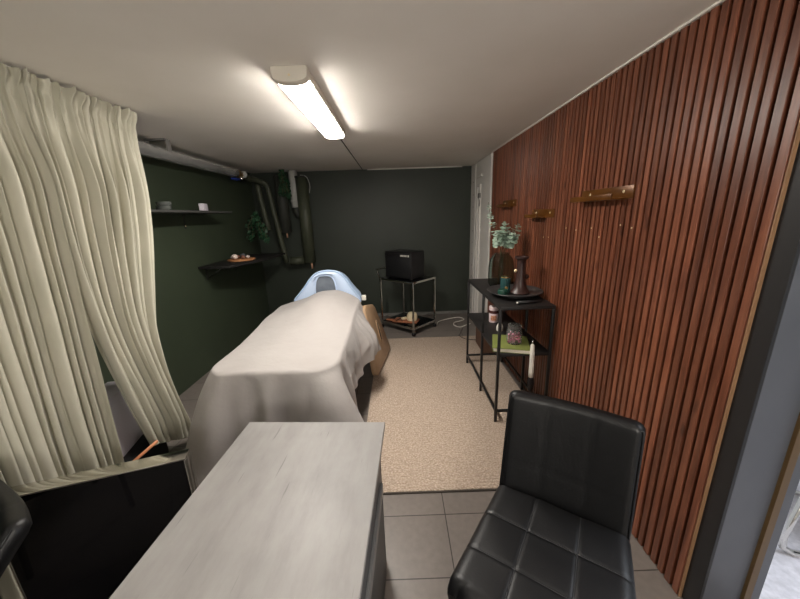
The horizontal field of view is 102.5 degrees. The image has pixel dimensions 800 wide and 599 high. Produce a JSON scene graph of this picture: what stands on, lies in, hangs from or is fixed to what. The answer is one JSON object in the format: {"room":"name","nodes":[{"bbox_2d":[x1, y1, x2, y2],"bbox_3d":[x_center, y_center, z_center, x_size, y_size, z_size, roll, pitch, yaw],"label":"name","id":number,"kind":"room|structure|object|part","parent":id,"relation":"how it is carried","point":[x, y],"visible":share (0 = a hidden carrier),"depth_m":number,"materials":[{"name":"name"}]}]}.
{"room":"massage room","nodes":[
{"label":"massage room","id":0,"kind":"room"},
{"bbox_2d":[91,156,269,395],"bbox_3d":[-2.184,0.098,1.741,0.100,2.270,6.770,-2,15,0],"label":"wall","id":1,"kind":"structure","parent":0,"point":[200,320],"depth_m":3.45,"materials":[{"name":"green paint"}]},
{"bbox_2d":[151,209,231,228],"bbox_3d":[-2.015,-0.728,2.948,0.300,0.166,1.360,-2,15,0],"label":"wall shelf","id":2,"kind":"object","parent":1,"relation":"attached to","point":[153,211],"visible":0.6,"depth_m":2.93,"materials":[{"name":"grey wood"}]},
{"bbox_2d":[155,206,171,209],"bbox_3d":[-1.987,-0.768,2.700,0.112,0.034,0.112,-2,15,0],"label":"glass dish","id":3,"kind":"object","parent":2,"relation":"on","point":[157,207],"visible":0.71,"depth_m":2.66,"materials":[{"name":"grey"}]},
{"bbox_2d":[155,202,171,205],"bbox_3d":[-1.988,-0.804,2.701,0.112,0.034,0.112,-2,15,0],"label":"glass dish","id":4,"kind":"object","parent":3,"relation":"on","point":[157,203],"visible":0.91,"depth_m":2.66,"materials":[{"name":"grey"}]},
{"bbox_2d":[198,203,207,210],"bbox_3d":[-1.994,-0.934,3.256,0.045,0.074,0.115,-5,15,-11],"label":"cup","id":5,"kind":"object","parent":2,"relation":"on","point":[202,207],"visible":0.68,"depth_m":3.21,"materials":[{"name":"white ceramic"}]},
{"bbox_2d":[198,253,284,279],"bbox_3d":[-1.894,-0.425,4.016,0.529,0.167,1.210,-2,15,0],"label":"wall shelf","id":6,"kind":"object","parent":1,"relation":"attached to","point":[223,264],"visible":0.88,"depth_m":3.69,"materials":[{"name":"black wood"}]},
{"bbox_2d":[227,257,254,261],"bbox_3d":[-1.895,-0.478,3.842,0.304,0.022,0.304,-2,15,0],"label":"wood slice","id":7,"kind":"object","parent":6,"relation":"on","point":[240,259],"visible":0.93,"depth_m":3.76,"materials":[{"name":"brown wood"}]},
{"bbox_2d":[250,166,471,313],"bbox_3d":[-0.496,-0.834,5.069,3.600,2.270,0.100,-2,15,0],"label":"wall","id":8,"kind":"structure","parent":0,"point":[358,216],"depth_m":4.97,"materials":[{"name":"green paint"}]},
{"bbox_2d":[367,166,461,169],"bbox_3d":[0.217,-1.937,4.728,1.400,0.012,0.016,-2,15,0],"label":"trim","id":9,"kind":"structure","parent":8,"relation":"attached to","point":[447,166],"depth_m":4.72,"materials":[{"name":"paint"}]},
{"bbox_2d":[377,310,466,315],"bbox_3d":[-0.459,0.255,5.295,3.300,0.048,0.016,-2,15,0],"label":"baseboard","id":10,"kind":"structure","parent":8,"relation":"attached to","point":[457,311],"depth_m":5.29,"materials":[{"name":"black wood"}]},
{"bbox_2d":[0,0,724,172],"bbox_3d":[0.556,-1.144,1.449,5.900,0.100,6.970,-2,15,0],"label":"ceiling","id":11,"kind":"structure","parent":0,"point":[408,83],"depth_m":1.43,"materials":[{"name":"paint"}]},
{"bbox_2d":[138,138,239,176],"bbox_3d":[-1.992,-1.113,2.175,0.169,0.158,3.621,-2,15,0],"label":"air duct","id":12,"kind":"object","parent":11,"relation":"attached to","point":[146,149],"visible":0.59,"depth_m":2.83,"materials":[{"name":"silver metal"}]},
{"bbox_2d":[231,170,247,180],"bbox_3d":[-2.006,-1.535,3.966,0.120,0.129,0.300,-2,15,0],"label":"valve","id":13,"kind":"object","parent":12,"relation":"attached to","point":[243,174],"visible":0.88,"depth_m":3.99,"materials":[{"name":"silver metal"}]},
{"bbox_2d":[243,175,288,262],"bbox_3d":[-1.895,-1.093,4.495,0.156,1.223,0.566,8,18,33],"label":"pipe","id":14,"kind":"object","parent":13,"relation":"attached to","point":[249,178],"visible":0.94,"depth_m":4.56,"materials":[{"name":"metal"}]},
{"bbox_2d":[245,211,269,243],"bbox_3d":[-1.940,-0.978,4.379,0.306,0.432,0.308,-2,15,0],"label":"hanging plant","id":15,"kind":"object","parent":14,"relation":"hanging from","point":[254,215],"visible":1,"depth_m":4.33,"materials":[{"name":"green plant"}]},
{"bbox_2d":[255,185,270,230],"bbox_3d":[-1.937,-1.295,4.555,0.140,0.627,0.078,-13,18,-35],"label":"pipe","id":16,"kind":"object","parent":14,"relation":"attached to","point":[258,187],"visible":0.96,"depth_m":4.52,"materials":[{"name":"metal"}]},
{"bbox_2d":[273,175,291,237],"bbox_3d":[-1.719,-1.357,4.720,0.170,0.880,0.170,-2,15,0],"label":"pipe","id":17,"kind":"object","parent":11,"relation":"attached to","point":[282,202],"visible":0.85,"depth_m":4.67,"materials":[{"name":"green metal"}]},
{"bbox_2d":[277,169,291,199],"bbox_3d":[-1.641,-1.624,4.521,0.206,0.420,0.207,-2,15,0],"label":"hanging plant","id":18,"kind":"object","parent":11,"relation":"hanging from","point":[283,188],"visible":0.99,"depth_m":4.51,"materials":[{"name":"green plant"}]},
{"bbox_2d":[288,170,298,217],"bbox_3d":[-1.527,-1.525,4.692,0.151,0.673,0.135,-8,16,-22],"label":"pipe","id":19,"kind":"object","parent":11,"relation":"attached to","point":[291,173],"visible":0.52,"depth_m":4.62,"materials":[{"name":"grey plastic"}]},
{"bbox_2d":[294,175,315,268],"bbox_3d":[-1.390,-1.126,4.752,0.188,1.334,0.192,-9,16,-26],"label":"pipe","id":20,"kind":"object","parent":19,"relation":"attached to","point":[302,188],"visible":1,"depth_m":4.67,"materials":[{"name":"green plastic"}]},
{"bbox_2d":[290,257,303,264],"bbox_3d":[-1.555,-0.586,4.852,0.199,0.116,0.116,-5,15,-11],"label":"pipe","id":21,"kind":"object","parent":20,"relation":"attached to","point":[293,260],"visible":0.94,"depth_m":4.81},
{"bbox_2d":[270,65,344,138],"bbox_3d":[-0.513,-1.171,2.016,0.168,0.066,1.154,-2,15,0],"label":"ceiling lamp","id":22,"kind":"object","parent":11,"relation":"attached to","point":[297,81],"visible":1,"depth_m":1.68,"materials":[{"name":"white plastic"}]},
{"bbox_2d":[279,82,343,138],"bbox_3d":[-0.512,-1.156,2.031,0.146,0.023,1.083,-2,15,0],"label":"diffuser","id":23,"kind":"object","parent":22,"relation":"attached to","point":[306,95],"depth_m":1.84,"materials":[{"name":"white plastic"}]},
{"bbox_2d":[340,138,362,169],"bbox_3d":[-0.537,-1.630,3.650,0.010,0.009,2.220,-2,15,0],"label":"trim","id":24,"kind":"structure","parent":11,"relation":"attached to","point":[340,138],"depth_m":3.40,"materials":[{"name":"grey"}]},
{"bbox_2d":[491,0,725,152],"bbox_3d":[1.076,-1.313,2.238,0.012,0.008,3.000,-2,15,0],"label":"trim","id":25,"kind":"structure","parent":11,"relation":"attached to","point":[719,2],"depth_m":1.47,"materials":[{"name":"paint"}]},
{"bbox_3d":[-1.685,-0.984,1.355,0.030,0.016,1.320,-2,15,0],"label":"rail","id":26,"kind":"object","parent":11,"relation":"attached to","visible":0},
{"bbox_2d":[0,62,123,598],"bbox_3d":[-1.585,0.164,1.341,0.101,2.226,0.651,-2,15,0],"label":"curtain","id":27,"kind":"object","parent":26,"relation":"hanging from","point":[56,417],"visible":0.84,"depth_m":1.41,"materials":[{"name":"fabric"}]},
{"bbox_2d":[18,68,190,445],"bbox_3d":[-1.560,0.001,1.940,0.142,2.216,0.684,-2,15,0],"label":"curtain","id":28,"kind":"object","parent":26,"relation":"hanging from","point":[89,146],"visible":0.98,"depth_m":1.77,"materials":[{"name":"fabric"}]},
{"bbox_2d":[0,313,799,598],"bbox_3d":[1.283,1.124,2.053,7.000,0.100,6.970,-2,15,0],"label":"floor","id":29,"kind":"structure","parent":0,"point":[427,535],"depth_m":1.64,"materials":[{"name":"grey tile"}]},
{"bbox_2d":[0,480,32,577],"bbox_3d":[-1.407,1.082,0.755,0.516,0.819,0.857,6,17,28],"label":"chair","id":30,"kind":"object","parent":29,"relation":"on","point":[16,522],"visible":1,"depth_m":0.89,"materials":[{"name":"black leather"}]},
{"bbox_2d":[9,449,197,598],"bbox_3d":[-1.189,1.003,1.348,0.630,0.655,0.066,-7,15,-17],"label":"television","id":31,"kind":"object","parent":29,"relation":"on","point":[89,529],"visible":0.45,"depth_m":1.29,"materials":[{"name":"black metal"}]},
{"bbox_2d":[123,434,168,461],"bbox_3d":[-1.801,1.053,2.053,0.360,0.240,0.440,-2,15,0],"label":"tote bag","id":32,"kind":"object","parent":29,"relation":"on","point":[142,443],"visible":0.07,"depth_m":2.07,"materials":[{"name":"black fabric"}]},
{"bbox_2d":[105,381,142,456],"bbox_3d":[-1.767,0.742,1.993,0.150,0.389,0.270,-5,15,-12],"label":"storage box","id":33,"kind":"object","parent":32,"relation":"on","point":[128,430],"visible":0.22,"depth_m":1.97,"materials":[{"name":"white"}]},
{"bbox_2d":[133,440,158,460],"bbox_3d":[-1.554,0.942,1.892,0.018,0.136,0.235,12,20,43],"label":"rod","id":34,"kind":"object","parent":32,"relation":"in","point":[139,456],"visible":0.59,"depth_m":1.92,"materials":[{"name":"brown wood"}]},
{"bbox_2d":[109,422,385,598],"bbox_3d":[-0.374,1.048,0.874,0.596,0.745,1.250,-1,15,3],"label":"desk","id":35,"kind":"object","parent":29,"relation":"on","point":[290,510],"visible":1,"depth_m":0.94,"materials":[{"name":"grey wood"}]},
{"bbox_3d":[-0.107,0.797,0.702,0.014,0.130,1.050,-1,15,3],"label":"drawer","id":36,"kind":"part","parent":35,"relation":"part of","materials":[{"name":"grey wood"}]},
{"bbox_3d":[-0.096,0.850,0.715,0.016,0.045,1.050,-1,15,3],"label":"handle rail","id":37,"kind":"part","parent":35,"relation":"part of","materials":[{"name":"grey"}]},
{"bbox_3d":[-0.111,1.073,0.832,0.022,0.700,1.160,-1,15,3],"label":"panel","id":38,"kind":"part","parent":35,"relation":"part of","materials":[{"name":"grey wood"}]},
{"bbox_3d":[-0.348,0.911,1.458,0.542,0.708,0.022,-1,15,3],"label":"panel","id":39,"kind":"part","parent":35,"relation":"part of","materials":[{"name":"grey wood"}]},
{"bbox_2d":[376,267,435,335],"bbox_3d":[0.087,-0.018,4.648,0.704,0.868,0.534,11,20,41],"label":"trolley","id":40,"kind":"object","parent":29,"relation":"on","point":[423,321],"visible":0.88,"depth_m":4.55,"materials":[{"name":"silver metal"}]},
{"bbox_3d":[-0.269,0.019,4.658,0.020,0.675,0.020,11,20,41],"label":"post","id":41,"kind":"part","parent":40,"relation":"part of","materials":[{"name":"silver metal"}]},
{"bbox_2d":[386,317,419,323],"bbox_3d":[0.036,0.298,4.673,0.475,0.018,0.190,3,16,19],"label":"serving board","id":42,"kind":"object","parent":40,"relation":"on","point":[396,318],"visible":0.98,"depth_m":4.62,"materials":[{"name":"brown wood"}]},
{"bbox_2d":[407,312,416,320],"bbox_3d":[0.173,0.237,4.617,0.152,0.119,0.152,-2,15,0],"label":"pot","id":43,"kind":"object","parent":42,"relation":"on","point":[409,315],"visible":0.84,"depth_m":4.57,"materials":[{"name":"beige ceramic"}]},
{"bbox_3d":[0.054,-0.081,4.998,0.020,0.675,0.020,11,20,41],"label":"post","id":44,"kind":"part","parent":40,"relation":"part of","materials":[{"name":"silver metal"}]},
{"bbox_2d":[385,249,423,279],"bbox_3d":[0.063,-0.494,4.494,0.470,0.374,0.314,10,19,39],"label":"speaker","id":45,"kind":"object","parent":40,"relation":"on","point":[400,263],"visible":1,"depth_m":4.36},
{"bbox_2d":[385,256,410,277],"bbox_3d":[-0.032,-0.445,4.391,0.440,0.277,0.014,10,19,39],"label":"grille","id":46,"kind":"object","parent":45,"relation":"attached to","point":[396,266],"depth_m":4.37,"materials":[{"name":"black fabric"}]},
{"bbox_2d":[382,276,431,282],"bbox_3d":[0.103,-0.311,4.546,0.586,0.008,0.466,11,20,41],"label":"glass shelf","id":47,"kind":"object","parent":40,"relation":"attached to","point":[425,278],"depth_m":4.39,"materials":[{"name":"black"}]},
{"bbox_3d":[0.103,-0.302,4.548,0.616,0.026,0.496,11,20,41],"label":"frame","id":48,"kind":"part","parent":40,"relation":"part of","materials":[{"name":"silver metal"}]},
{"bbox_3d":[0.124,0.310,4.709,0.616,0.026,0.496,11,20,41],"label":"frame","id":49,"kind":"part","parent":40,"relation":"part of","materials":[{"name":"silver metal"}]},
{"bbox_2d":[385,313,433,327],"bbox_3d":[0.124,0.301,4.706,0.586,0.008,0.466,11,20,41],"label":"glass shelf","id":50,"kind":"object","parent":40,"relation":"attached to","point":[423,321],"depth_m":4.60,"materials":[{"name":"black glass"}]},
{"bbox_3d":[0.174,0.108,4.263,0.020,0.675,0.020,11,20,41],"label":"post","id":51,"kind":"part","parent":40,"relation":"part of","materials":[{"name":"silver metal"}]},
{"bbox_3d":[0.497,0.007,4.604,0.020,0.675,0.020,11,20,41],"label":"post","id":52,"kind":"part","parent":40,"relation":"part of","materials":[{"name":"silver metal"}]},
{"bbox_2d":[367,336,520,494],"bbox_3d":[0.419,0.820,3.100,1.390,0.012,2.478,-2,15,0],"label":"rug","id":53,"kind":"object","parent":29,"relation":"on","point":[442,435],"visible":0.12,"depth_m":2.60,"materials":[{"name":"beige carpet"}]},
{"bbox_2d":[362,304,389,375],"bbox_3d":[-0.277,0.363,3.503,0.203,0.688,0.704,0,15,9],"label":"board","id":54,"kind":"object","parent":53,"relation":"on","point":[371,315],"visible":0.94,"depth_m":3.46,"materials":[{"name":"brown wood"}]},
{"bbox_2d":[466,278,555,421],"bbox_3d":[0.916,0.367,2.899,0.400,0.933,1.050,-2,15,0],"label":"console shelf","id":55,"kind":"object","parent":53,"relation":"on","point":[486,328],"visible":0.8,"depth_m":2.64,"materials":[{"name":"black metal"}]},
{"bbox_3d":[0.720,0.255,3.400,0.020,0.909,0.020,-2,15,0],"label":"leg","id":56,"kind":"part","parent":55,"relation":"part of","materials":[{"name":"black metal"}]},
{"bbox_3d":[0.738,0.735,2.994,0.018,0.018,1.030,-2,15,0],"label":"rail","id":57,"kind":"part","parent":55,"relation":"part of","materials":[{"name":"black metal"}]},
{"bbox_3d":[0.922,0.598,3.492,0.370,0.018,0.018,-2,15,0],"label":"rail","id":58,"kind":"part","parent":55,"relation":"part of","materials":[{"name":"black metal"}]},
{"bbox_3d":[0.727,0.401,2.844,0.020,0.909,0.020,-2,15,0],"label":"leg","id":59,"kind":"part","parent":55,"relation":"part of","materials":[{"name":"black metal"}]},
{"bbox_2d":[476,327,494,352],"bbox_3d":[1.032,0.405,3.862,0.150,0.360,0.360,-2,15,0],"label":"box","id":60,"kind":"object","parent":55,"relation":"on","point":[486,347],"visible":0.16,"depth_m":3.73,"materials":[{"name":"brown cardboard"}]},
{"bbox_2d":[489,305,498,322],"bbox_3d":[0.895,0.137,3.066,0.088,0.158,0.088,-2,15,0],"label":"candle jar","id":61,"kind":"object","parent":55,"relation":"on","point":[493,311],"visible":0.94,"depth_m":3.03,"materials":[{"name":"white glass"}]},
{"bbox_3d":[0.893,0.080,3.051,0.088,0.040,0.088,-2,15,0],"label":"lid","id":62,"kind":"part","parent":61,"relation":"part of","materials":[{"name":"white"}]},
{"bbox_3d":[0.733,0.516,2.404,0.020,0.909,0.020,-2,15,0],"label":"leg","id":63,"kind":"part","parent":55,"relation":"part of","materials":[{"name":"black metal"}]},
{"bbox_2d":[488,252,513,285],"bbox_3d":[0.907,-0.267,2.878,0.224,0.304,0.224,-2,15,0],"label":"vase","id":64,"kind":"object","parent":55,"relation":"on","point":[502,264],"visible":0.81,"depth_m":2.79,"materials":[{"name":"clear glass"}]},
{"bbox_2d":[487,202,499,234],"bbox_3d":[0.830,-0.477,2.791,0.186,0.711,0.078,-2,15,0],"label":"stem","id":65,"kind":"object","parent":64,"relation":"in","point":[488,202],"visible":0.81,"depth_m":2.75,"materials":[{"name":"green plant"}]},
{"bbox_2d":[492,231,503,253],"bbox_3d":[0.848,-0.360,2.796,0.114,0.481,0.104,-2,15,0],"label":"stem","id":66,"kind":"object","parent":64,"relation":"in","point":[497,242],"visible":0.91,"depth_m":2.75,"materials":[{"name":"green plant"}]},
{"bbox_2d":[496,221,510,253],"bbox_3d":[0.891,-0.398,2.798,0.127,0.551,0.126,-13,18,-35],"label":"stem","id":67,"kind":"object","parent":64,"relation":"in","point":[504,234],"visible":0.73,"depth_m":2.73,"materials":[{"name":"green plant"}]},
{"bbox_2d":[502,232,517,253],"bbox_3d":[0.946,-0.347,2.769,0.127,0.462,0.125,5,16,24],"label":"stem","id":68,"kind":"object","parent":64,"relation":"in","point":[507,244],"visible":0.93,"depth_m":2.72,"materials":[{"name":"green plant"}]},
{"bbox_2d":[504,224,521,251],"bbox_3d":[0.968,-0.392,2.803,0.150,0.531,0.129,-2,15,0],"label":"stem","id":69,"kind":"object","parent":64,"relation":"in","point":[516,227],"visible":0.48,"depth_m":2.73,"materials":[{"name":"green plant"}]},
{"bbox_3d":[0.934,0.859,2.496,0.370,0.018,0.018,-2,15,0],"label":"rail","id":70,"kind":"part","parent":55,"relation":"part of","materials":[{"name":"black metal"}]},
{"bbox_2d":[492,334,529,354],"bbox_3d":[0.864,0.347,2.516,0.269,0.033,0.290,2,15,15],"label":"book","id":71,"kind":"object","parent":55,"relation":"on","point":[523,348],"visible":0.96,"depth_m":2.42,"materials":[{"name":"green paper"}]},
{"bbox_2d":[506,323,521,344],"bbox_3d":[0.882,0.263,2.474,0.116,0.148,0.116,-2,15,0],"label":"jar","id":72,"kind":"object","parent":71,"relation":"on","point":[514,332],"visible":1,"depth_m":2.43,"materials":[{"name":"clear glass"}]},
{"bbox_3d":[0.880,0.207,2.459,0.100,0.031,0.100,-2,15,0],"label":"lid","id":73,"kind":"part","parent":72,"relation":"part of","materials":[{"name":"clear glass"}]},
{"bbox_2d":[487,284,542,298],"bbox_3d":[0.915,-0.055,2.571,0.426,0.050,0.426,-2,15,0],"label":"serving tray","id":74,"kind":"object","parent":55,"relation":"on","point":[534,291],"visible":0.68,"depth_m":2.51,"materials":[{"name":"black metal"}]},
{"bbox_2d":[498,288,507,294],"bbox_3d":[0.795,-0.060,2.481,0.076,0.040,0.076,-2,15,0],"label":"round lid","id":75,"kind":"object","parent":74,"relation":"on","point":[502,291],"visible":0.88,"depth_m":2.45,"materials":[{"name":"teal"}]},
{"bbox_2d":[500,276,510,292],"bbox_3d":[0.833,-0.120,2.538,0.077,0.126,0.077,-2,15,0],"label":"candle","id":76,"kind":"object","parent":74,"relation":"on","point":[505,281],"visible":0.89,"depth_m":2.51,"materials":[{"name":"teal wax"}]},
{"bbox_2d":[510,256,529,294],"bbox_3d":[0.931,-0.190,2.474,0.148,0.286,0.148,-2,15,0],"label":"candlestick","id":77,"kind":"object","parent":74,"relation":"on","point":[519,288],"visible":1,"depth_m":2.45,"materials":[{"name":"brown wood"}]},
{"bbox_3d":[1.118,0.722,2.995,0.018,0.018,1.030,-2,15,0],"label":"rail","id":78,"kind":"part","parent":55,"relation":"part of","materials":[{"name":"black metal"}]},
{"bbox_3d":[1.107,0.388,2.845,0.020,0.909,0.020,-2,15,0],"label":"leg","id":79,"kind":"part","parent":55,"relation":"part of","materials":[{"name":"black metal"}]},
{"bbox_2d":[516,300,541,303],"bbox_3d":[0.945,0.017,2.340,0.203,0.025,0.029,-4,15,-9],"label":"lighter","id":80,"kind":"object","parent":55,"relation":"on","point":[527,301],"visible":1,"depth_m":2.33,"materials":[{"name":"black plastic"}]},
{"bbox_2d":[527,340,534,391],"bbox_3d":[0.972,0.494,2.368,0.050,0.409,0.049,-2,15,0],"label":"brush","id":81,"kind":"object","parent":55,"relation":"hanging from","point":[530,381],"visible":1,"depth_m":2.36,"materials":[{"name":"white plastic"}]},
{"bbox_3d":[0.971,0.454,2.361,0.036,0.271,0.037,-2,15,0],"label":"handle","id":82,"kind":"part","parent":81,"relation":"part of","materials":[{"name":"white plastic"}]},
{"bbox_3d":[1.112,0.503,2.405,0.020,0.909,0.020,-2,15,0],"label":"leg","id":83,"kind":"part","parent":55,"relation":"part of","materials":[{"name":"black metal"}]},
{"bbox_2d":[436,317,470,326],"bbox_3d":[0.814,0.347,4.845,0.537,0.015,0.416,-14,19,-39],"label":"power cable","id":84,"kind":"object","parent":29,"relation":"on","point":[452,317],"visible":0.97,"depth_m":4.92,"materials":[{"name":"white plastic"}]},
{"bbox_2d":[447,390,645,598],"bbox_3d":[0.520,0.886,1.116,0.516,0.889,0.617,8,18,33],"label":"chair","id":85,"kind":"object","parent":29,"relation":"on","point":[557,523],"visible":1,"depth_m":1.14,"materials":[{"name":"black leather"}]},
{"bbox_3d":[0.481,0.895,1.058,0.516,0.091,0.476,8,18,33],"label":"seat","id":86,"kind":"part","parent":85,"relation":"part of","materials":[{"name":"black leather"}]},
{"bbox_3d":[0.643,0.618,1.250,0.464,0.446,0.145,8,18,33],"label":"backrest","id":87,"kind":"part","parent":85,"relation":"part of","materials":[{"name":"black leather"}]},
{"bbox_2d":[778,490,799,557],"bbox_3d":[2.212,0.723,1.496,0.791,0.902,0.473,3,15,17],"label":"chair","id":88,"kind":"object","parent":29,"relation":"on","point":[794,516],"visible":0.34,"depth_m":1.48,"materials":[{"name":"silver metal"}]},
{"bbox_3d":[-0.801,0.544,2.976,0.740,0.690,1.880,-2,15,0],"label":"massage table","id":89,"kind":"object","parent":29,"relation":"on","visible":0},
{"bbox_2d":[186,290,380,485],"bbox_3d":[-0.838,0.525,2.655,1.348,0.838,1.816,-2,15,0],"label":"sheet","id":90,"kind":"object","parent":89,"relation":"on","point":[305,361],"visible":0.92,"depth_m":1.99,"materials":[{"name":"grey fabric"}]},
{"bbox_2d":[294,270,365,301],"bbox_3d":[-0.777,-0.178,3.632,0.797,0.372,0.345,-2,15,0],"label":"pillow","id":91,"kind":"object","parent":89,"relation":"on","point":[323,280],"visible":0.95,"depth_m":3.48,"materials":[{"name":"blue"}]},
{"bbox_3d":[1.284,-0.023,1.752,0.260,2.270,6.770,-2,15,0],"label":"wall","id":92,"kind":"structure","parent":0,"visible":0},
{"bbox_2d":[469,153,492,312],"bbox_3d":[1.090,-0.726,4.455,0.026,2.250,0.960,-2,15,0],"label":"door","id":93,"kind":"structure","parent":92,"relation":"attached to","point":[487,161],"depth_m":4.34,"materials":[{"name":"white wood"}]},
{"bbox_2d":[469,154,492,312],"bbox_3d":[1.110,-0.740,4.503,0.020,2.260,1.070,-2,15,0],"label":"trim","id":94,"kind":"structure","parent":92,"relation":"attached to","point":[479,168],"depth_m":4.37,"materials":[{"name":"white"}]},
{"bbox_2d":[678,118,799,596],"bbox_3d":[1.151,0.161,1.069,0.026,2.260,0.004,-2,15,0],"label":"trim","id":95,"kind":"structure","parent":92,"relation":"attached to","point":[797,135],"depth_m":1.06,"materials":[{"name":"brown wood"}]},
{"bbox_2d":[681,141,799,598],"bbox_3d":[1.157,0.169,1.038,0.014,2.260,0.066,-2,15,0],"label":"door frame","id":96,"kind":"structure","parent":92,"relation":"in","point":[785,251],"depth_m":1.05,"materials":[{"name":"black"}]},
{"bbox_2d":[702,255,799,598],"bbox_3d":[1.249,0.171,1.020,0.166,2.260,0.024,-2,15,0],"label":"trim","id":97,"kind":"structure","parent":92,"relation":"attached to","point":[777,411],"depth_m":1.11,"materials":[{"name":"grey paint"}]},
{"bbox_2d":[739,412,799,598],"bbox_3d":[1.329,0.170,1.011,0.028,2.260,0.030,-2,15,0],"label":"trim","id":98,"kind":"structure","parent":92,"relation":"attached to","point":[793,451],"depth_m":1.15,"materials":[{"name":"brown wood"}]},
{"bbox_3d":[1.141,-0.221,2.525,0.007,2.266,3.000,-2,15,0],"label":"wall","id":99,"kind":"structure","parent":92,"relation":"attached to","visible":0},
{"bbox_2d":[487,0,799,593],"bbox_3d":[1.128,-0.215,2.510,0.022,2.261,2.965,-2,15,0],"label":"right wall slats","id":100,"kind":"structure","parent":99,"relation":"attached to","point":[652,292],"depth_m":1.37,"materials":[{"name":"brown wood"}]},
{"bbox_2d":[496,199,516,207],"bbox_3d":[1.052,-0.952,3.186,0.078,0.064,0.380,-2,15,0],"label":"wall ledge","id":101,"kind":"object","parent":100,"relation":"attached to","point":[508,203],"visible":1,"depth_m":3.14,"materials":[{"name":"gold metal"}]},
{"bbox_3d":[1.087,-0.955,3.185,0.008,0.062,0.380,-2,15,0],"label":"plate","id":102,"kind":"part","parent":101,"relation":"part of","materials":[{"name":"gold metal"}]},
{"bbox_2d":[524,209,554,217],"bbox_3d":[1.064,-0.661,2.471,0.078,0.064,0.370,-2,15,0],"label":"wall ledge","id":103,"kind":"object","parent":100,"relation":"attached to","point":[537,213],"visible":1,"depth_m":2.45,"materials":[{"name":"gold metal"}]},
{"bbox_2d":[570,184,635,202],"bbox_3d":[1.070,-0.565,1.729,0.078,0.064,0.435,-2,15,0],"label":"wall ledge","id":104,"kind":"object","parent":100,"relation":"attached to","point":[620,192],"visible":1,"depth_m":1.66,"materials":[{"name":"gold metal"}]},
{"bbox_3d":[1.071,-0.545,1.761,0.075,0.009,0.383,-2,15,0],"label":"shelf plate","id":105,"kind":"part","parent":104,"relation":"part of","materials":[{"name":"gold metal"}]},
{"bbox_3d":[1.105,-0.567,1.729,0.008,0.062,0.435,-2,15,0],"label":"plate","id":106,"kind":"part","parent":104,"relation":"part of","materials":[{"name":"gold metal"}]}
]}

